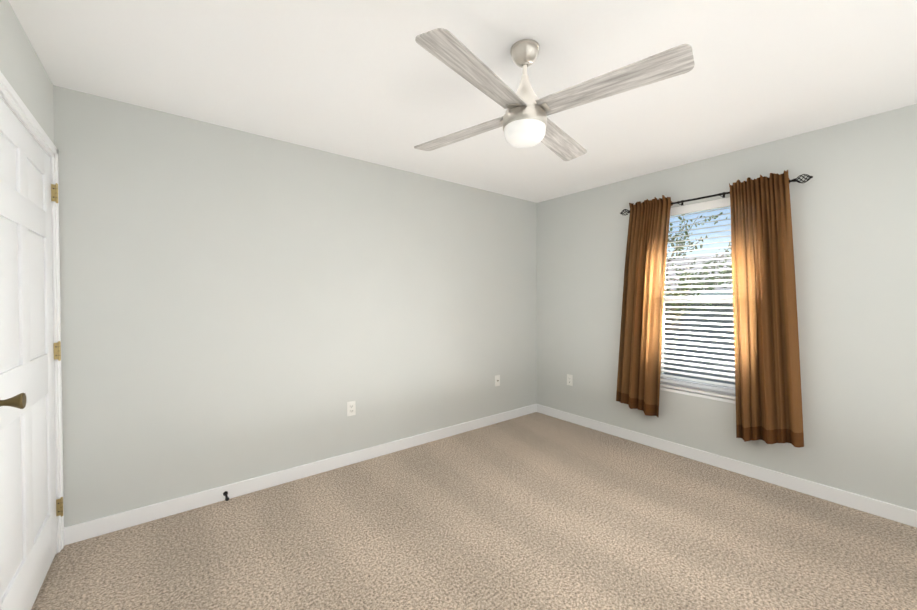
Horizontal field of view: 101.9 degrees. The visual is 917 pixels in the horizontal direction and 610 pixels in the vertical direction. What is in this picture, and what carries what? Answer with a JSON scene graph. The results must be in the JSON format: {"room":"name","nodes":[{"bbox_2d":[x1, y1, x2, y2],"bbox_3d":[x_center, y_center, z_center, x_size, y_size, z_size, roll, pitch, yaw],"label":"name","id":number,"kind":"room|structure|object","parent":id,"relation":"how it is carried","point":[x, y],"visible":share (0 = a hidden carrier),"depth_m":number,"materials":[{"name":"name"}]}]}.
{"room":"empty bedroom","nodes":[
{"label":"empty bedroom","id":0,"kind":"room"},
{"bbox_2d":[0,0,53,143],"bbox_3d":[-1.117,0.087,0.567,0.140,2.440,3.450,-1,1,-38],"label":"wall","id":1,"kind":"structure","parent":0,"point":[23,72],"depth_m":1.56,"materials":[{"name":"paint"}]},
{"bbox_2d":[0,98,62,609],"bbox_3d":[-1.781,0.268,1.562,0.107,2.024,0.918,-1,1,-38],"label":"closet door","id":2,"kind":"structure","parent":1,"relation":"in","point":[31,507],"depth_m":1.53,"materials":[{"name":"white wood"}]},
{"bbox_2d":[0,71,63,553],"bbox_3d":[-1.560,0.247,1.149,0.157,2.103,1.956,-1,1,-38],"label":"trim","id":3,"kind":"structure","parent":1,"relation":"attached to","point":[13,102],"depth_m":1.92,"materials":[{"name":"white wood"}]},
{"bbox_2d":[53,85,536,526],"bbox_3d":[-0.649,0.048,3.213,4.140,2.440,0.140,-1,1,-38],"label":"wall","id":4,"kind":"structure","parent":0,"point":[236,305],"depth_m":2.54,"materials":[{"name":"paint"}]},
{"bbox_2d":[64,404,535,545],"bbox_3d":[-0.601,1.221,3.168,3.860,0.095,0.018,-1,1,-38],"label":"baseboard","id":5,"kind":"structure","parent":4,"relation":"attached to","point":[159,510],"depth_m":2.56,"materials":[{"name":"white wood"}]},
{"bbox_2d":[223,491,228,500],"bbox_3d":[-1.496,1.235,2.399,0.028,0.027,0.097,-1,1,-38],"label":"doorstop","id":6,"kind":"object","parent":5,"relation":"attached to","point":[225,493],"visible":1,"depth_m":2.40,"materials":[{"name":"black metal"}]},
{"bbox_2d":[347,401,355,415],"bbox_3d":[-0.855,0.827,2.969,0.070,0.115,0.009,-1,1,-38],"label":"outlet","id":7,"kind":"object","parent":4,"relation":"attached to","point":[351,408],"visible":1,"depth_m":2.97,"materials":[{"name":"white plastic"}]},
{"bbox_2d":[495,375,499,385],"bbox_3d":[0.418,0.807,3.961,0.070,0.115,0.016,-1,1,-38],"label":"outlet","id":8,"kind":"object","parent":4,"relation":"attached to","point":[497,380],"visible":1,"depth_m":3.96,"materials":[{"name":"white plastic"}]},
{"bbox_2d":[8,0,916,202],"bbox_3d":[0.162,-1.208,1.550,4.890,0.120,3.730,-1,1,-38],"label":"ceiling","id":9,"kind":"structure","parent":0,"point":[372,81],"depth_m":1.83,"materials":[{"name":"white paint"}]},
{"bbox_2d":[414,28,694,160],"bbox_3d":[0.298,-0.938,1.673,0.984,0.423,0.984,0,1,-7],"label":"ceiling fan","id":10,"kind":"object","parent":9,"relation":"hanging from","point":[524,121],"visible":1,"depth_m":1.52,"materials":[{"name":"grey wood"}]},
{"bbox_2d":[31,412,916,609],"bbox_3d":[0.162,1.352,1.588,4.890,0.120,3.730,-1,1,-38],"label":"floor","id":11,"kind":"structure","parent":0,"point":[536,511],"depth_m":2.00,"materials":[{"name":"carpet"}]},
{"bbox_2d":[536,104,916,510],"bbox_3d":[2.032,0.051,3.033,0.140,2.440,3.450,-1,1,-38],"label":"wall","id":12,"kind":"structure","parent":0,"point":[853,200],"depth_m":2.47,"materials":[{"name":"paint"}]},
{"bbox_2d":[567,374,572,385],"bbox_3d":[1.194,0.806,3.994,0.009,0.115,0.070,-1,1,-38],"label":"outlet","id":13,"kind":"object","parent":12,"relation":"attached to","point":[570,380],"visible":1,"depth_m":3.98,"materials":[{"name":"white plastic"}]},
{"bbox_2d":[660,206,734,395],"bbox_3d":[2.034,-0.050,3.084,0.082,1.560,0.780,-1,1,-38],"label":"window","id":14,"kind":"structure","parent":12,"relation":"in","point":[703,299],"depth_m":3.10,"materials":[{"name":"white plastic"}]},
{"bbox_2d":[660,197,735,398],"bbox_3d":[1.974,-0.055,3.037,0.068,1.546,0.768,-1,1,-38],"label":"window blinds","id":15,"kind":"object","parent":14,"relation":"attached to","point":[718,203],"visible":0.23,"depth_m":3.04,"materials":[{"name":"white plastic"}]},
{"bbox_2d":[660,386,735,403],"bbox_3d":[1.982,0.737,3.055,0.084,0.022,0.780,-1,1,-38],"label":"window sill","id":16,"kind":"structure","parent":12,"relation":"attached to","point":[718,398],"depth_m":3.02,"materials":[{"name":"white wood"}]},
{"bbox_2d":[620,174,812,215],"bbox_3d":[1.925,-0.843,2.955,0.108,0.060,1.312,-1,1,-38],"label":"curtain rod","id":17,"kind":"object","parent":12,"relation":"attached to","point":[809,177],"visible":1,"depth_m":2.86,"materials":[{"name":"black metal"}]},
{"bbox_2d":[616,195,672,417],"bbox_3d":[1.638,0.056,3.293,0.158,1.961,0.455,-1,1,-38],"label":"curtain","id":18,"kind":"object","parent":17,"relation":"hanging from","point":[639,369],"visible":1,"depth_m":3.25,"materials":[{"name":"fabric"}]},
{"bbox_2d":[729,170,803,447],"bbox_3d":[2.165,0.069,2.620,0.158,1.966,0.435,-1,1,-38],"label":"curtain","id":19,"kind":"object","parent":17,"relation":"hanging from","point":[768,395],"visible":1,"depth_m":2.58,"materials":[{"name":"fabric"}]},
{"bbox_2d":[536,404,916,527],"bbox_3d":[1.970,1.224,3.002,0.018,0.095,3.390,-1,1,-38],"label":"baseboard","id":20,"kind":"structure","parent":12,"relation":"attached to","point":[886,510],"depth_m":2.72,"materials":[{"name":"white wood"}]},
{"label":"outside","id":21,"kind":"structure","parent":0,"visible":0},
{"bbox_3d":[16.383,2.761,17.203,39.840,0.200,28.000,-1,1,-38],"label":"ground","id":22,"kind":"structure","parent":21,"visible":0},
{"bbox_2d":[664,212,731,334],"bbox_3d":[3.135,0.793,6.121,2.678,4.166,2.978,-1,1,-38],"label":"tree","id":23,"kind":"object","parent":22,"relation":"on","point":[683,243],"depth_m":5.05,"materials":[{"name":"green plant"}]},
{"bbox_2d":[664,254,734,387],"bbox_3d":[8.813,0.574,11.242,9.870,4.350,24.800,-1,1,-38],"label":"neighbouring house","id":24,"kind":"structure","parent":22,"relation":"on","point":[703,325],"depth_m":8.39,"materials":[{"name":"white"}]}
]}

